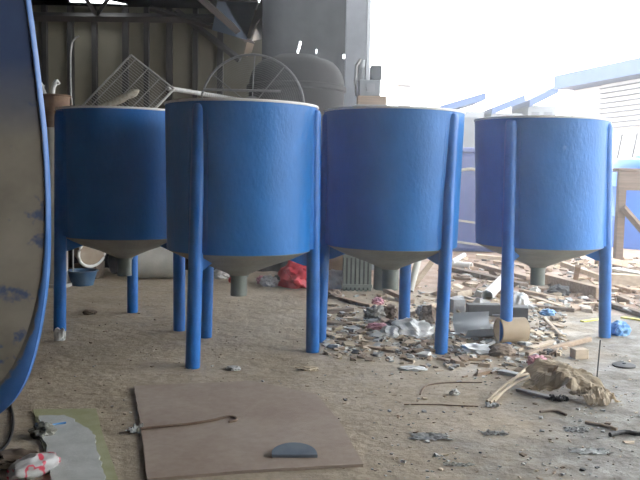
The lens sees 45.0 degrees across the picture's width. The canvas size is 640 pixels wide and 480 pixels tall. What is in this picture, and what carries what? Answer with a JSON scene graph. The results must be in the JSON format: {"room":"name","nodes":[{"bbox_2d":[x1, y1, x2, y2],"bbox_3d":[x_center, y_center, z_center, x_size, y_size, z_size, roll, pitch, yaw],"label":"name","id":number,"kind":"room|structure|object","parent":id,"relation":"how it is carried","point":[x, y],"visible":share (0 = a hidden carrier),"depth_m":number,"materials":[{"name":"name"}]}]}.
{"room":"industrial workshop yard","nodes":[
{"label":"industrial workshop yard","id":0,"kind":"room"},
{"bbox_2d":[31,0,258,8],"bbox_3d":[-2.106,-4.729,12.472,13.600,1.500,3.855,1,5,0],"label":"ceiling","id":1,"kind":"structure","parent":0,"point":[127,3],"depth_m":13.42,"materials":[{"name":"metal"}]},
{"bbox_2d":[149,5,234,36],"bbox_3d":[-2.224,-3.836,13.520,1.541,0.519,0.100,1,5,1],"label":"brace","id":2,"kind":"object","parent":1,"relation":"attached to","point":[161,11],"visible":0.64,"depth_m":13.49,"materials":[{"name":"metal"}]},
{"bbox_2d":[175,8,241,61],"bbox_3d":[-1.978,-3.610,13.615,1.253,0.958,0.120,2,5,10],"label":"brace","id":3,"kind":"object","parent":1,"relation":"attached to","point":[199,29],"visible":0.79,"depth_m":13.57,"materials":[{"name":"metal"}]},
{"bbox_2d":[198,0,254,43],"bbox_3d":[-1.583,-3.675,12.904,0.140,0.702,1.476,4,6,34],"label":"brace","id":4,"kind":"object","parent":1,"relation":"attached to","point":[206,3],"visible":0.67,"depth_m":12.79,"materials":[{"name":"metal"}]},
{"bbox_2d":[212,1,256,39],"bbox_3d":[-1.430,-3.814,13.124,0.809,0.803,0.001,1,5,0],"label":"roof panel","id":5,"kind":"object","parent":1,"relation":"hanging from","point":[241,14],"visible":0.89,"depth_m":13.12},
{"bbox_2d":[247,0,262,38],"bbox_3d":[-1.055,-3.746,13.029,0.349,0.731,0.001,1,5,0],"label":"scrap","id":6,"kind":"object","parent":1,"relation":"hanging from","point":[258,14],"visible":0.89,"depth_m":13.03,"materials":[{"name":"grey"}]},
{"bbox_2d":[252,17,261,40],"bbox_3d":[-0.975,-3.625,12.989,0.331,0.549,0.001,1,5,0],"label":"scrap","id":7,"kind":"object","parent":1,"relation":"hanging from","point":[258,32],"visible":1,"depth_m":13.00,"materials":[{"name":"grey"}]},
{"bbox_2d":[32,5,261,108],"bbox_3d":[-4.953,-2.198,13.901,8.008,4.000,0.060,1,5,0],"label":"wall","id":8,"kind":"structure","parent":0,"point":[109,33],"depth_m":13.78,"materials":[{"name":"metal"}]},
{"bbox_2d":[41,5,48,92],"bbox_3d":[-4.914,-2.170,13.823,0.085,3.960,0.100,1,5,0],"label":"trim","id":9,"kind":"structure","parent":8,"relation":"attached to","point":[44,24],"depth_m":13.68,"materials":[{"name":"metal"}]},
{"bbox_2d":[67,6,74,105],"bbox_3d":[-4.453,-2.161,13.823,0.100,3.960,0.100,1,5,0],"label":"trim","id":10,"kind":"structure","parent":8,"relation":"attached to","point":[70,25],"depth_m":13.69,"materials":[{"name":"metal"}]},
{"bbox_2d":[91,6,97,105],"bbox_3d":[-4.028,-2.153,13.823,0.085,3.960,0.100,1,5,0],"label":"trim","id":11,"kind":"structure","parent":8,"relation":"attached to","point":[94,25],"depth_m":13.69,"materials":[{"name":"metal"}]},
{"bbox_2d":[122,7,128,105],"bbox_3d":[-3.478,-2.142,13.823,0.100,3.960,0.100,1,5,0],"label":"trim","id":12,"kind":"structure","parent":8,"relation":"attached to","point":[125,25],"depth_m":13.67,"materials":[{"name":"metal"}]},
{"bbox_2d":[144,7,149,106],"bbox_3d":[-3.106,-2.134,13.823,0.085,3.960,0.100,1,5,0],"label":"trim","id":13,"kind":"structure","parent":8,"relation":"attached to","point":[146,9],"depth_m":13.69,"materials":[{"name":"metal"}]},
{"bbox_2d":[33,12,260,23],"bbox_3d":[-3.623,-3.912,13.571,5.418,0.214,0.160,1,5,0],"label":"trim","id":14,"kind":"structure","parent":8,"relation":"attached to","point":[38,16],"depth_m":13.53,"materials":[{"name":"metal"}]},
{"bbox_2d":[166,8,172,100],"bbox_3d":[-2.698,-2.126,13.823,0.100,3.960,0.100,1,5,0],"label":"trim","id":15,"kind":"structure","parent":8,"relation":"attached to","point":[169,26],"depth_m":13.68,"materials":[{"name":"metal"}]},
{"bbox_2d":[192,8,198,97],"bbox_3d":[-2.237,-2.117,13.823,0.085,3.960,0.100,1,5,0],"label":"trim","id":16,"kind":"structure","parent":8,"relation":"attached to","point":[195,10],"depth_m":13.68,"materials":[{"name":"metal"}]},
{"bbox_2d":[217,32,223,94],"bbox_3d":[-1.794,-2.108,13.823,0.100,3.960,0.100,1,5,0],"label":"trim","id":17,"kind":"structure","parent":8,"relation":"attached to","point":[220,54],"depth_m":13.69,"materials":[{"name":"metal"}]},
{"bbox_2d":[0,247,639,479],"bbox_3d":[25.546,-2.038,42.438,69.000,0.001,95.000,1,5,0],"label":"floor","id":18,"kind":"structure","parent":0,"point":[98,386],"depth_m":4.08,"materials":[{"name":"concrete"}]},
{"bbox_2d":[0,404,14,450],"bbox_3d":[-1.415,0.773,3.454,0.084,0.012,1.073,-1,5,-23],"label":"hose","id":19,"kind":"object","parent":18,"relation":"on","point":[10,406],"visible":0.73,"depth_m":3.22,"materials":[{"name":"black rubber"}]},
{"bbox_2d":[0,448,39,469],"bbox_3d":[-1.140,0.807,2.877,0.222,0.053,0.163,1,5,0],"label":"clump","id":20,"kind":"object","parent":18,"relation":"on","point":[7,456],"visible":0.48,"depth_m":2.85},
{"bbox_2d":[0,0,50,412],"bbox_3d":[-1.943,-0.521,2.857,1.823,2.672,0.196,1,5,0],"label":"tank","id":21,"kind":"object","parent":18,"relation":"on","point":[25,188],"visible":1,"depth_m":2.92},
{"bbox_2d":[6,451,60,479],"bbox_3d":[-1.031,0.806,2.787,0.099,0.075,0.221,4,6,34],"label":"wrapper","id":22,"kind":"object","parent":18,"relation":"on","point":[31,466],"visible":0.98,"depth_m":2.75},
{"bbox_2d":[28,421,56,439],"bbox_3d":[-1.137,0.775,3.170,0.113,0.068,0.099,1,5,0],"label":"litter","id":23,"kind":"object","parent":18,"relation":"on","point":[41,429],"visible":0.93,"depth_m":3.14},
{"bbox_2d":[47,127,71,287],"bbox_3d":[-2.463,-0.301,7.181,0.290,1.471,0.290,1,5,0],"label":"pipe section","id":24,"kind":"object","parent":18,"relation":"on","point":[50,130],"visible":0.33,"depth_m":7.07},
{"bbox_2d":[43,93,71,126],"bbox_3d":[-2.436,-1.183,7.105,0.290,0.301,0.290,1,5,0],"label":"bucket","id":25,"kind":"object","parent":24,"relation":"on","point":[51,101],"visible":0.59,"depth_m":6.99,"materials":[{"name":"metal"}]},
{"bbox_2d":[54,327,65,340],"bbox_3d":[-1.668,0.603,4.957,0.078,0.084,0.055,1,5,0],"label":"paper scrap","id":26,"kind":"object","parent":18,"relation":"on","point":[59,334],"visible":1,"depth_m":4.94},
{"bbox_2d":[70,35,78,271],"bbox_3d":[-2.296,-0.735,7.244,0.092,2.331,0.015,1,5,0],"label":"rod","id":27,"kind":"object","parent":18,"relation":"on","point":[78,35],"visible":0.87,"depth_m":7.18,"materials":[{"name":"metal"}]},
{"bbox_2d":[33,408,117,479],"bbox_3d":[-0.978,0.816,3.080,0.267,0.008,1.039,-1,5,-23],"label":"board","id":28,"kind":"object","parent":18,"relation":"on","point":[87,417],"visible":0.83,"depth_m":3.31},
{"bbox_2d":[39,415,105,479],"bbox_3d":[-0.966,0.814,3.011,0.205,0.006,0.930,-1,5,-24],"label":"sheet","id":29,"kind":"object","parent":28,"relation":"on","point":[74,443],"visible":0.83,"depth_m":2.98,"materials":[{"name":"paint"}]},
{"bbox_2d":[68,268,98,285],"bbox_3d":[-2.259,0.356,7.343,0.300,0.142,0.300,1,5,0],"label":"basin","id":30,"kind":"object","parent":18,"relation":"on","point":[80,276],"visible":0.94,"depth_m":7.25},
{"bbox_2d":[74,246,105,278],"bbox_3d":[-2.343,0.161,7.850,0.325,0.441,0.540,0,5,-16],"label":"pipe elbow","id":31,"kind":"object","parent":18,"relation":"on","point":[87,257],"visible":0.53,"depth_m":7.70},
{"bbox_2d":[108,255,116,273],"bbox_3d":[-2.063,0.224,8.233,0.297,0.260,0.260,-3,7,-42],"label":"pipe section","id":32,"kind":"object","parent":18,"relation":"on","point":[112,261],"visible":0.16,"depth_m":8.23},
{"bbox_2d":[53,106,184,330],"bbox_3d":[-1.402,-0.148,5.449,0.964,1.506,0.922,-3,6,-37],"label":"tank","id":33,"kind":"object","parent":18,"relation":"on","point":[110,161],"visible":0.77,"depth_m":5.06,"materials":[{"name":"blue paint"}]},
{"bbox_2d":[138,247,172,278],"bbox_3d":[-1.651,0.227,7.894,0.412,0.330,0.330,0,5,-14],"label":"pipe section","id":34,"kind":"object","parent":18,"relation":"on","point":[157,262],"visible":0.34,"depth_m":7.75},
{"bbox_2d":[68,250,287,271],"bbox_3d":[-1.506,-0.297,8.732,2.581,1.235,0.855,1,5,0],"label":"workbench","id":35,"kind":"object","parent":18,"relation":"on","point":[276,267],"visible":0.02,"depth_m":8.40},
{"bbox_2d":[98,89,138,105],"bbox_3d":[-2.644,-1.286,8.375,1.371,0.724,0.098,1,5,0],"label":"roll","id":36,"kind":"object","parent":35,"relation":"on","point":[132,93],"visible":0.33,"depth_m":8.32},
{"bbox_2d":[81,54,174,107],"bbox_3d":[-2.219,-1.485,8.558,1.219,1.136,0.028,1,5,0],"label":"wire rack","id":37,"kind":"object","parent":35,"relation":"on","point":[130,55],"visible":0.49,"depth_m":8.53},
{"bbox_2d":[200,53,304,102],"bbox_3d":[-0.741,-1.454,8.420,1.156,1.156,0.102,1,5,0],"label":"guard","id":38,"kind":"object","parent":35,"relation":"on","point":[252,90],"visible":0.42,"depth_m":8.40,"materials":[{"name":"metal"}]},
{"bbox_2d":[213,269,229,278],"bbox_3d":[-1.007,0.343,8.009,0.198,0.104,0.199,-3,7,-42],"label":"litter","id":39,"kind":"object","parent":18,"relation":"on","point":[219,274],"visible":0.56,"depth_m":7.94,"materials":[{"name":"plastic"}]},
{"bbox_2d":[40,296,418,468],"bbox_3d":[-0.586,0.643,5.200,2.928,0.015,4.639,1,5,0],"label":"chips","id":40,"kind":"object","parent":18,"relation":"on","point":[344,399],"visible":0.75,"depth_m":4.18,"materials":[{"name":"concrete"}]},
{"bbox_2d":[164,98,320,368],"bbox_3d":[-0.490,-0.059,4.665,0.925,1.498,0.970,4,6,27],"label":"tank","id":41,"kind":"object","parent":18,"relation":"on","point":[243,175],"visible":1,"depth_m":4.29,"materials":[{"name":"metal"}]},
{"bbox_2d":[134,381,362,479],"bbox_3d":[-0.363,0.797,3.416,0.873,0.012,1.246,0,5,-15],"label":"sheet","id":42,"kind":"object","parent":18,"relation":"on","point":[269,416],"visible":0.98,"depth_m":3.26,"materials":[{"name":"cardboard"}]},
{"bbox_2d":[141,415,237,429],"bbox_3d":[-0.551,0.790,3.311,0.421,0.011,0.081,-2,6,-28],"label":"rod","id":43,"kind":"object","parent":42,"relation":"on","point":[226,416],"visible":1,"depth_m":3.32,"materials":[{"name":"metal"}]},
{"bbox_2d":[272,442,317,457],"bbox_3d":[-0.098,0.816,2.998,0.177,0.032,0.082,1,5,0],"label":"disc","id":44,"kind":"object","parent":42,"relation":"on","point":[293,449],"visible":1,"depth_m":2.98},
{"bbox_2d":[260,274,279,286],"bbox_3d":[-0.492,0.391,7.511,0.182,0.114,0.174,4,6,34],"label":"litter","id":45,"kind":"object","parent":18,"relation":"on","point":[266,281],"visible":1,"depth_m":7.46,"materials":[{"name":"plastic"}]},
{"bbox_2d":[277,260,305,288],"bbox_3d":[-0.207,0.318,7.478,0.398,0.276,0.332,-1,5,-20],"label":"plastic bag","id":46,"kind":"object","parent":18,"relation":"on","point":[292,275],"visible":0.66,"depth_m":7.37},
{"bbox_2d":[246,53,345,248],"bbox_3d":[-0.330,-1.140,10.341,1.327,2.685,1.327,1,5,0],"label":"vat","id":47,"kind":"object","parent":18,"relation":"on","point":[321,82],"visible":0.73,"depth_m":9.74,"materials":[{"name":"metal"}]},
{"bbox_2d":[165,86,237,97],"bbox_3d":[-1.320,-1.760,9.391,0.056,0.071,1.799,3,5,25],"label":"pole","id":48,"kind":"object","parent":47,"relation":"attached to","point":[177,89],"visible":0.59,"depth_m":9.05,"materials":[{"name":"metal"}]},
{"bbox_2d":[262,0,345,80],"bbox_3d":[-0.228,-2.731,13.015,1.513,5.400,0.136,1,5,0],"label":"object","id":49,"kind":"object","parent":18,"relation":"on","point":[320,25],"visible":0.17,"depth_m":12.94,"materials":[{"name":"metal"}]},
{"bbox_2d":[328,269,342,288],"bbox_3d":[0.144,0.374,7.488,0.304,0.177,0.249,1,5,0],"label":"plastic bag","id":50,"kind":"object","parent":18,"relation":"on","point":[335,280],"visible":0.58,"depth_m":7.39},
{"bbox_2d":[328,289,342,298],"bbox_3d":[0.124,0.475,6.861,0.152,0.082,0.133,-3,6,-37],"label":"lump","id":51,"kind":"object","parent":18,"relation":"on","point":[332,293],"visible":0.83,"depth_m":6.82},
{"bbox_2d":[329,255,342,270],"bbox_3d":[0.184,0.276,7.683,0.200,0.340,0.160,1,5,0],"label":"carton","id":52,"kind":"object","parent":18,"relation":"on","point":[336,263],"visible":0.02,"depth_m":7.60,"materials":[{"name":"beige cardboard"}]},
{"bbox_2d":[327,307,353,313],"bbox_3d":[0.152,0.563,6.152,0.264,0.030,0.060,-3,6,-36],"label":"plank","id":53,"kind":"object","parent":18,"relation":"on","point":[345,309],"visible":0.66,"depth_m":6.13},
{"bbox_2d":[337,297,374,306],"bbox_3d":[0.303,0.529,6.577,0.060,0.030,0.456,-2,6,-34],"label":"plank","id":54,"kind":"object","parent":18,"relation":"on","point":[344,299],"visible":0.77,"depth_m":6.54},
{"bbox_2d":[342,254,371,290],"bbox_3d":[0.354,0.294,7.391,0.281,0.361,0.238,1,5,0],"label":"radiator","id":55,"kind":"object","parent":18,"relation":"on","point":[357,273],"visible":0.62,"depth_m":7.29,"materials":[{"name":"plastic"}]},
{"bbox_2d":[344,0,370,106],"bbox_3d":[0.612,-2.696,12.810,0.407,5.400,0.210,1,5,0],"label":"post","id":56,"kind":"object","parent":18,"relation":"on","point":[358,12],"visible":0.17,"depth_m":12.67,"materials":[{"name":"grey metal"}]},
{"bbox_2d":[354,104,389,269],"bbox_3d":[0.574,-0.610,9.021,0.399,1.892,0.435,1,5,0],"label":"tall cabinet","id":57,"kind":"object","parent":18,"relation":"on","point":[355,104],"visible":0.08,"depth_m":8.76,"materials":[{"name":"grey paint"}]},
{"bbox_2d":[356,96,386,104],"bbox_3d":[0.594,-1.605,8.953,0.329,0.103,0.300,1,5,0],"label":"wooden box","id":58,"kind":"object","parent":57,"relation":"on","point":[370,100],"visible":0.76,"depth_m":8.80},
{"bbox_2d":[354,59,381,96],"bbox_3d":[0.549,-1.872,8.920,0.317,0.436,0.240,1,5,0],"label":"machine","id":59,"kind":"object","parent":58,"relation":"on","point":[371,87],"visible":0.92,"depth_m":8.84,"materials":[{"name":"grey paint"}]},
{"bbox_2d":[354,343,395,352],"bbox_3d":[0.330,0.681,4.904,0.333,0.015,0.050,4,6,32],"label":"plank","id":60,"kind":"object","parent":18,"relation":"on","point":[392,350],"visible":0.55,"depth_m":4.87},
{"bbox_2d":[365,305,386,319],"bbox_3d":[0.425,0.550,5.918,0.170,0.107,0.147,1,5,0],"label":"plastic bag","id":61,"kind":"object","parent":18,"relation":"on","point":[376,312],"visible":0.91,"depth_m":5.88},
{"bbox_2d":[366,322,386,329],"bbox_3d":[0.407,0.613,5.498,0.165,0.053,0.114,1,5,0],"label":"scrap","id":62,"kind":"object","parent":18,"relation":"on","point":[373,326],"visible":0.73,"depth_m":5.47,"materials":[{"name":"pink plastic"}]},
{"bbox_2d":[373,265,398,290],"bbox_3d":[0.641,0.318,7.452,0.252,0.316,0.252,1,5,0],"label":"drum","id":63,"kind":"object","parent":18,"relation":"on","point":[377,282],"visible":0.2,"depth_m":7.38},
{"bbox_2d":[380,325,398,337],"bbox_3d":[0.495,0.621,5.280,0.173,0.078,0.152,1,5,0],"label":"plastic bag","id":64,"kind":"object","parent":18,"relation":"on","point":[391,331],"visible":0.77,"depth_m":5.23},
{"bbox_2d":[384,304,398,318],"bbox_3d":[0.549,0.549,5.967,0.148,0.105,0.137,4,6,29],"label":"lump","id":65,"kind":"object","parent":18,"relation":"on","point":[392,312],"visible":0.77,"depth_m":5.92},
{"bbox_2d":[319,106,465,354],"bbox_3d":[0.448,-0.083,5.093,0.964,1.510,0.922,0,5,-10],"label":"tank","id":66,"kind":"object","parent":18,"relation":"on","point":[391,175],"visible":0.98,"depth_m":4.71,"materials":[{"name":"blue paint"}]},
{"bbox_2d":[383,289,414,303],"bbox_3d":[0.694,0.493,6.852,0.050,0.070,0.499,-1,5,-23],"label":"plank","id":67,"kind":"object","parent":18,"relation":"on","point":[391,292],"visible":0.57,"depth_m":6.89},
{"bbox_2d":[397,81,412,105],"bbox_3d":[1.703,-1.741,15.906,0.300,3.010,0.300,1,5,0],"label":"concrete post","id":68,"kind":"object","parent":18,"relation":"on","point":[404,87],"visible":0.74,"depth_m":15.68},
{"bbox_2d":[397,365,427,370],"bbox_3d":[0.525,0.726,4.384,0.179,0.023,0.075,1,5,0],"label":"scrap","id":69,"kind":"object","parent":18,"relation":"on","point":[407,367],"visible":1,"depth_m":4.36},
{"bbox_2d":[391,317,434,337],"bbox_3d":[0.629,0.598,5.320,0.320,0.122,0.223,1,5,0],"label":"plastic bag","id":70,"kind":"object","parent":18,"relation":"on","point":[407,326],"visible":0.8,"depth_m":5.25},
{"bbox_2d":[411,261,420,291],"bbox_3d":[0.926,0.289,7.470,0.070,0.427,0.424,3,5,22],"label":"post","id":71,"kind":"object","parent":18,"relation":"on","point":[416,266],"visible":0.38,"depth_m":7.41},
{"bbox_2d":[415,260,433,288],"bbox_3d":[1.018,0.315,7.542,0.244,0.325,0.030,1,5,0],"label":"plank","id":72,"kind":"object","parent":18,"relation":"on","point":[429,264],"visible":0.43,"depth_m":7.53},
{"bbox_2d":[419,304,435,323],"bbox_3d":[0.817,0.552,5.797,0.145,0.139,0.127,1,5,0],"label":"lump","id":73,"kind":"object","parent":18,"relation":"on","point":[428,312],"visible":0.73,"depth_m":5.76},
{"bbox_2d":[409,432,451,440],"bbox_3d":[0.463,0.828,3.262,0.190,0.010,0.101,1,5,0],"label":"plastic film","id":74,"kind":"object","parent":18,"relation":"on","point":[420,435],"visible":1,"depth_m":3.26,"materials":[{"name":"plastic"}]},
{"bbox_2d":[321,285,569,378],"bbox_3d":[0.921,0.586,6.120,2.120,0.060,3.770,2,5,13],"label":"rubble","id":75,"kind":"object","parent":18,"relation":"on","point":[341,323],"visible":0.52,"depth_m":5.08,"materials":[{"name":"concrete"}]},
{"bbox_2d":[449,297,464,312],"bbox_3d":[1.108,0.530,6.291,0.110,0.110,0.120,0,5,-17],"label":"concrete block","id":76,"kind":"object","parent":18,"relation":"on","point":[456,303],"visible":0.66,"depth_m":6.24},
{"bbox_2d":[438,93,485,147],"bbox_3d":[8.351,-5.843,47.610,2.595,6.011,4.500,1,5,0],"label":"shed","id":77,"kind":"object","parent":18,"relation":"on","point":[469,125],"visible":0.25,"depth_m":45.52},
{"bbox_2d":[452,147,493,251],"bbox_3d":[2.328,-0.619,11.714,1.223,1.519,1.083,1,5,0],"label":"tub","id":78,"kind":"object","parent":18,"relation":"on","point":[466,242],"visible":0.22,"depth_m":11.23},
{"bbox_2d":[453,311,493,337],"bbox_3d":[1.092,0.591,5.320,0.280,0.154,0.223,0,5,-17],"label":"trough","id":79,"kind":"object","parent":18,"relation":"on","point":[475,324],"visible":0.87,"depth_m":5.40,"materials":[{"name":"grey metal"}]},
{"bbox_2d":[460,343,490,354],"bbox_3d":[0.992,0.678,4.843,0.265,0.058,0.181,1,5,0],"label":"plastic bag","id":80,"kind":"object","parent":18,"relation":"on","point":[475,348],"visible":0.8,"depth_m":4.79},
{"bbox_2d":[465,303,499,315],"bbox_3d":[1.303,0.554,6.172,0.260,0.090,0.100,1,5,-3],"label":"slab","id":81,"kind":"object","parent":18,"relation":"on","point":[493,308],"visible":0.6,"depth_m":6.12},
{"bbox_2d":[451,267,527,287],"bbox_3d":[1.790,0.396,8.357,0.100,0.050,1.371,-1,5,-22],"label":"plank","id":82,"kind":"object","parent":18,"relation":"on","point":[475,274],"visible":0.77,"depth_m":8.37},
{"bbox_2d":[481,275,500,300],"bbox_3d":[1.682,0.439,7.346,0.104,0.134,1.154,3,5,21],"label":"pipe","id":83,"kind":"object","parent":18,"relation":"on","point":[494,287],"visible":0.62,"depth_m":7.01,"materials":[{"name":"white plastic"}]},
{"bbox_2d":[480,429,508,435],"bbox_3d":[0.750,0.828,3.317,0.124,0.012,0.061,1,5,0],"label":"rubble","id":84,"kind":"object","parent":18,"relation":"on","point":[488,431],"visible":1,"depth_m":3.32,"materials":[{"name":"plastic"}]},
{"bbox_2d":[488,342,516,356],"bbox_3d":[1.127,0.675,4.782,0.175,0.080,0.131,1,5,0],"label":"lump","id":85,"kind":"object","parent":18,"relation":"on","point":[497,349],"visible":0.98,"depth_m":4.74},
{"bbox_2d":[482,95,524,117],"bbox_3d":[11.001,-5.753,47.614,1.886,5.936,4.500,1,5,0],"label":"shed","id":86,"kind":"object","parent":18,"relation":"on","point":[492,112],"visible":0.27,"depth_m":45.20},
{"bbox_2d":[369,346,639,479],"bbox_3d":[1.126,0.784,3.955,1.868,0.018,2.290,1,5,0],"label":"chips","id":87,"kind":"object","parent":18,"relation":"on","point":[483,376],"visible":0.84,"depth_m":3.28,"materials":[{"name":"concrete"}]},
{"bbox_2d":[486,373,528,401],"bbox_3d":[1.047,0.749,4.090,0.044,0.046,0.794,5,6,37],"label":"strip","id":88,"kind":"object","parent":18,"relation":"on","point":[498,390],"visible":0.7,"depth_m":3.94,"materials":[{"name":"wood"}]},
{"bbox_2d":[489,376,529,403],"bbox_3d":[1.010,0.757,3.988,0.028,0.046,0.600,5,6,39],"label":"strip","id":89,"kind":"object","parent":18,"relation":"on","point":[504,390],"visible":0.75,"depth_m":3.93,"materials":[{"name":"wood"}]},
{"bbox_2d":[493,317,529,342],"bbox_3d":[1.276,0.602,5.145,0.185,0.170,0.170,0,5,-11],"label":"tube","id":90,"kind":"object","parent":18,"relation":"on","point":[518,329],"visible":0.91,"depth_m":5.08,"materials":[{"name":"beige cardboard"}]},
{"bbox_2d":[497,369,529,379],"bbox_3d":[1.092,0.747,4.284,0.215,0.020,0.050,5,7,41],"label":"metal strip","id":91,"kind":"object","parent":18,"relation":"on","point":[502,371],"visible":0.5,"depth_m":4.30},
{"bbox_2d":[513,305,527,319],"bbox_3d":[1.538,0.566,5.967,0.130,0.110,0.140,2,5,11],"label":"block","id":92,"kind":"object","parent":18,"relation":"on","point":[518,310],"visible":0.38,"depth_m":5.90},
{"bbox_2d":[513,292,529,305],"bbox_3d":[1.691,0.508,6.536,0.175,0.136,0.150,1,5,0],"label":"plastic bag","id":93,"kind":"object","parent":18,"relation":"on","point":[519,298],"visible":0.52,"depth_m":6.49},
{"bbox_2d":[516,388,550,398],"bbox_3d":[1.090,0.781,3.925,0.035,0.015,0.197,-4,7,-44],"label":"slat","id":94,"kind":"object","parent":18,"relation":"on","point":[530,392],"visible":0.92,"depth_m":3.92,"materials":[{"name":"grey metal"}]},
{"bbox_2d":[429,255,639,313],"bbox_3d":[2.690,0.400,8.572,2.806,0.105,5.049,2,5,10],"label":"rubble","id":95,"kind":"object","parent":18,"relation":"on","point":[583,303],"visible":0.48,"depth_m":7.48,"materials":[{"name":"wood"}]},
{"bbox_2d":[474,262,529,279],"bbox_3d":[1.985,0.334,8.367,0.120,0.060,1.039,-1,5,-19],"label":"plank","id":96,"kind":"object","parent":95,"relation":"on","point":[486,266],"visible":0.69,"depth_m":8.40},
{"bbox_2d":[475,254,559,264],"bbox_3d":[2.490,0.252,9.728,1.041,0.090,0.120,3,5,21],"label":"plank","id":97,"kind":"object","parent":95,"relation":"on","point":[478,256],"visible":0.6,"depth_m":9.79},
{"bbox_2d":[560,262,598,279],"bbox_3d":[2.733,0.320,8.053,0.050,0.090,0.901,0,5,-9],"label":"plank","id":98,"kind":"object","parent":95,"relation":"on","point":[589,273],"visible":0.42,"depth_m":7.99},
{"bbox_2d":[511,87,558,114],"bbox_3d":[13.067,-6.005,47.588,1.650,6.525,4.500,1,5,0],"label":"shed","id":99,"kind":"object","parent":18,"relation":"on","point":[525,108],"visible":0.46,"depth_m":45.48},
{"bbox_2d":[519,289,557,298],"bbox_3d":[2.010,0.501,7.123,0.363,0.060,0.060,6,7,43],"label":"plank","id":100,"kind":"object","parent":18,"relation":"on","point":[525,291],"visible":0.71,"depth_m":7.11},
{"bbox_2d":[527,340,554,349],"bbox_3d":[1.453,0.688,5.059,0.050,0.020,0.318,6,7,43],"label":"plank","id":101,"kind":"object","parent":18,"relation":"on","point":[548,342],"visible":0.89,"depth_m":5.03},
{"bbox_2d":[474,115,612,343],"bbox_3d":[1.517,-0.082,5.406,0.930,1.498,0.944,5,6,40],"label":"tank","id":102,"kind":"object","parent":18,"relation":"on","point":[543,183],"visible":0.98,"depth_m":5.02,"materials":[{"name":"blue paint"}]},
{"bbox_2d":[532,304,574,311],"bbox_3d":[1.947,0.572,6.468,0.369,0.030,0.050,3,5,25],"label":"plank","id":103,"kind":"object","parent":18,"relation":"on","point":[567,309],"visible":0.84,"depth_m":6.43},
{"bbox_2d":[525,336,591,355],"bbox_3d":[1.558,0.690,5.006,0.765,0.030,0.030,-3,7,-42],"label":"plank","id":104,"kind":"object","parent":18,"relation":"on","point":[585,339],"visible":0.87,"depth_m":5.04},
{"bbox_2d":[547,284,570,295],"bbox_3d":[2.256,0.466,7.292,0.229,0.111,0.135,1,5,0],"label":"litter","id":105,"kind":"object","parent":18,"relation":"on","point":[564,290],"visible":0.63,"depth_m":7.26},
{"bbox_2d":[521,358,620,405],"bbox_3d":[1.288,0.712,3.934,0.479,0.155,0.405,3,5,24],"label":"paper bag","id":106,"kind":"object","parent":18,"relation":"on","point":[550,374],"visible":1,"depth_m":3.88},
{"bbox_2d":[545,274,598,298],"bbox_3d":[2.465,0.447,7.573,0.090,0.110,0.973,0,5,-14],"label":"plank","id":107,"kind":"object","parent":18,"relation":"on","point":[576,286],"visible":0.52,"depth_m":7.45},
{"bbox_2d":[562,426,589,432],"bbox_3d":[1.126,0.830,3.392,0.116,0.010,0.082,1,5,0],"label":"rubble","id":108,"kind":"object","parent":18,"relation":"on","point":[582,429],"visible":1,"depth_m":3.39,"materials":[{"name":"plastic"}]},
{"bbox_2d":[570,347,588,358],"bbox_3d":[1.596,0.697,4.752,0.090,0.060,0.070,0,5,-11],"label":"wood block","id":109,"kind":"object","parent":18,"relation":"on","point":[575,352],"visible":1,"depth_m":4.72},
{"bbox_2d":[568,447,613,454],"bbox_3d":[1.094,0.852,3.121,0.182,0.012,0.074,1,5,0],"label":"plastic film","id":110,"kind":"object","parent":18,"relation":"on","point":[602,451],"visible":1,"depth_m":3.12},
{"bbox_2d":[554,58,639,159],"bbox_3d":[13.029,-3.414,26.742,7.000,4.934,7.019,0,5,-15],"label":"building","id":111,"kind":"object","parent":18,"relation":"on","point":[610,91],"visible":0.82,"depth_m":26.35,"materials":[{"name":"metal"}]},
{"bbox_2d":[585,421,617,430],"bbox_3d":[1.253,0.826,3.437,0.144,0.016,0.025,5,6,38],"label":"twig","id":112,"kind":"object","parent":18,"relation":"on","point":[586,422],"visible":0.98,"depth_m":3.43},
{"bbox_2d":[594,168,639,271],"bbox_3d":[4.459,-0.240,9.454,1.960,1.235,0.815,1,5,0],"label":"bench","id":113,"kind":"object","parent":18,"relation":"on","point":[627,178],"visible":0.5,"depth_m":9.09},
{"bbox_2d":[597,300,639,316],"bbox_3d":[2.564,0.583,6.422,0.070,0.040,0.835,0,5,-12],"label":"plank","id":114,"kind":"object","parent":18,"relation":"on","point":[636,312],"visible":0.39,"depth_m":6.43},
{"bbox_2d":[598,273,639,286],"bbox_3d":[3.219,0.418,8.020,0.625,0.120,0.140,3,5,19],"label":"plank","id":115,"kind":"object","parent":18,"relation":"on","point":[616,278],"visible":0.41,"depth_m":7.97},
{"bbox_2d":[612,267,639,274],"bbox_3d":[3.327,0.346,8.119,0.160,0.050,0.612,-2,6,-31],"label":"plank","id":116,"kind":"object","parent":115,"relation":"on","point":[615,269],"visible":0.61,"depth_m":8.18,"materials":[{"name":"white wood"}]},
{"bbox_2d":[611,320,630,335],"bbox_3d":[2.134,0.623,5.492,0.156,0.102,0.128,1,5,0],"label":"plastic bag","id":117,"kind":"object","parent":18,"relation":"on","point":[618,328],"visible":0.92,"depth_m":5.45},
{"bbox_2d":[608,430,639,436],"bbox_3d":[1.358,0.834,3.341,0.245,0.020,0.054,0,5,-13],"label":"twig","id":118,"kind":"object","parent":18,"relation":"on","point":[618,432],"visible":1,"depth_m":3.33,"materials":[{"name":"wood"}]},
{"bbox_2d":[612,362,635,368],"bbox_3d":[1.802,0.737,4.573,0.136,0.020,0.136,1,5,0],"label":"lid","id":119,"kind":"object","parent":18,"relation":"on","point":[625,365],"visible":1,"depth_m":4.54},
{"bbox_2d":[612,156,639,249],"bbox_3d":[5.401,-0.633,12.668,1.336,1.504,1.336,1,5,0],"label":"drum","id":120,"kind":"object","parent":18,"relation":"on","point":[631,234],"visible":0.44,"depth_m":12.26,"materials":[{"name":"blue plastic"}]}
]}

